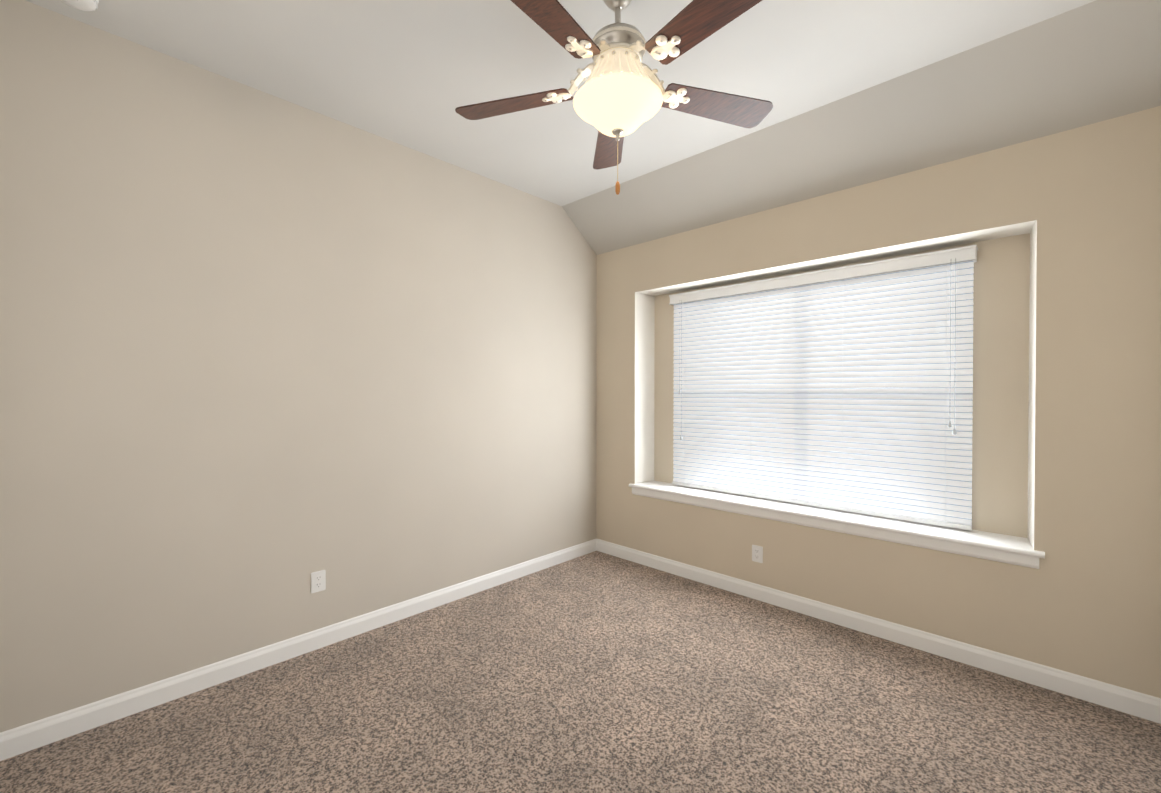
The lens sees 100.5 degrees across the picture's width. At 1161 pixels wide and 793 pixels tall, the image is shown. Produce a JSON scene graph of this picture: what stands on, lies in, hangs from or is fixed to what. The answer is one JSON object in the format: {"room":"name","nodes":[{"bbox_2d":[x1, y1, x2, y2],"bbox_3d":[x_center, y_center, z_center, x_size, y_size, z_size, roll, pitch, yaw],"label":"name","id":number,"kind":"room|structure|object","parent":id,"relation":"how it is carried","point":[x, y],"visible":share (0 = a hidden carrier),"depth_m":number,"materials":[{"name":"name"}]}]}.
{"room":"empty bedroom","nodes":[
{"label":"empty bedroom","id":0,"kind":"room"},
{"bbox_2d":[0,0,596,732],"bbox_3d":[-1.188,-0.218,3.242,0.160,3.340,4.530,1,1,44],"label":"wall","id":1,"kind":"structure","parent":0,"point":[264,356],"depth_m":2.52,"materials":[{"name":"beige paint"}]},
{"bbox_2d":[0,538,596,760],"bbox_3d":[-1.216,1.399,3.103,0.015,0.108,3.950,1,1,44],"label":"baseboard","id":2,"kind":"structure","parent":1,"relation":"attached to","point":[39,733],"depth_m":2.52,"materials":[{"name":"white wood"}]},
{"bbox_2d":[311,570,325,592],"bbox_3d":[-1.517,1.071,2.793,0.007,0.118,0.078,1,1,44],"label":"outlet","id":3,"kind":"object","parent":1,"relation":"attached to","point":[318,581],"visible":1,"depth_m":2.79,"materials":[{"name":"white plastic"}]},
{"bbox_2d":[0,551,1160,792],"bbox_3d":[0.111,1.524,2.006,3.770,0.120,4.530,1,1,44],"label":"floor","id":4,"kind":"structure","parent":0,"point":[596,671],"depth_m":2.20,"materials":[{"name":"carpet"}]},
{"bbox_2d":[25,0,1160,254],"bbox_3d":[0.111,-1.576,1.977,3.770,0.600,4.530,1,1,44],"label":"ceiling","id":5,"kind":"structure","parent":0,"point":[857,92],"depth_m":2.40,"materials":[{"name":"paint"}]},
{"bbox_2d":[61,0,98,10],"bbox_3d":[-2.027,-1.603,1.934,0.136,0.046,0.136,1,1,44],"label":"smoke detector","id":6,"kind":"object","parent":5,"relation":"attached to","point":[87,5],"visible":1,"depth_m":1.96,"materials":[{"name":"white plastic"}]},
{"bbox_2d":[455,0,772,194],"bbox_3d":[0.146,-1.213,1.873,1.353,0.825,1.349,1,1,44],"label":"ceiling fan","id":7,"kind":"object","parent":5,"relation":"hanging from","point":[621,93],"visible":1,"depth_m":1.82,"materials":[{"name":"brown wood"}]},
{"bbox_2d":[596,106,1160,697],"bbox_3d":[1.537,-0.220,3.469,3.450,3.340,0.420,1,1,44],"label":"wall","id":8,"kind":"structure","parent":0,"point":[1062,230],"depth_m":2.62,"materials":[{"name":"beige paint"}]},
{"bbox_2d":[752,545,762,562],"bbox_3d":[1.263,1.125,3.449,0.078,0.118,0.007,1,1,44],"label":"outlet","id":9,"kind":"object","parent":8,"relation":"attached to","point":[757,553],"visible":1,"depth_m":3.44,"materials":[{"name":"white plastic"}]},
{"bbox_2d":[669,245,977,530],"bbox_3d":[1.521,-0.050,3.462,2.042,1.624,0.112,1,1,44],"label":"window blinds","id":10,"kind":"object","parent":8,"relation":"attached to","point":[849,388],"visible":0.94,"depth_m":3.26,"materials":[{"name":"white plastic"}]},
{"bbox_2d":[628,481,1044,568],"bbox_3d":[1.461,0.817,3.407,2.620,0.093,0.288,1,1,44],"label":"window sill","id":11,"kind":"structure","parent":8,"relation":"attached to","point":[1010,549],"depth_m":3.00,"materials":[{"name":"white wood"}]},
{"bbox_2d":[596,539,1160,723],"bbox_3d":[1.386,1.397,3.328,3.450,0.108,0.015,1,1,44],"label":"baseboard","id":12,"kind":"structure","parent":8,"relation":"attached to","point":[1132,702],"depth_m":2.75,"materials":[{"name":"white wood"}]}
]}

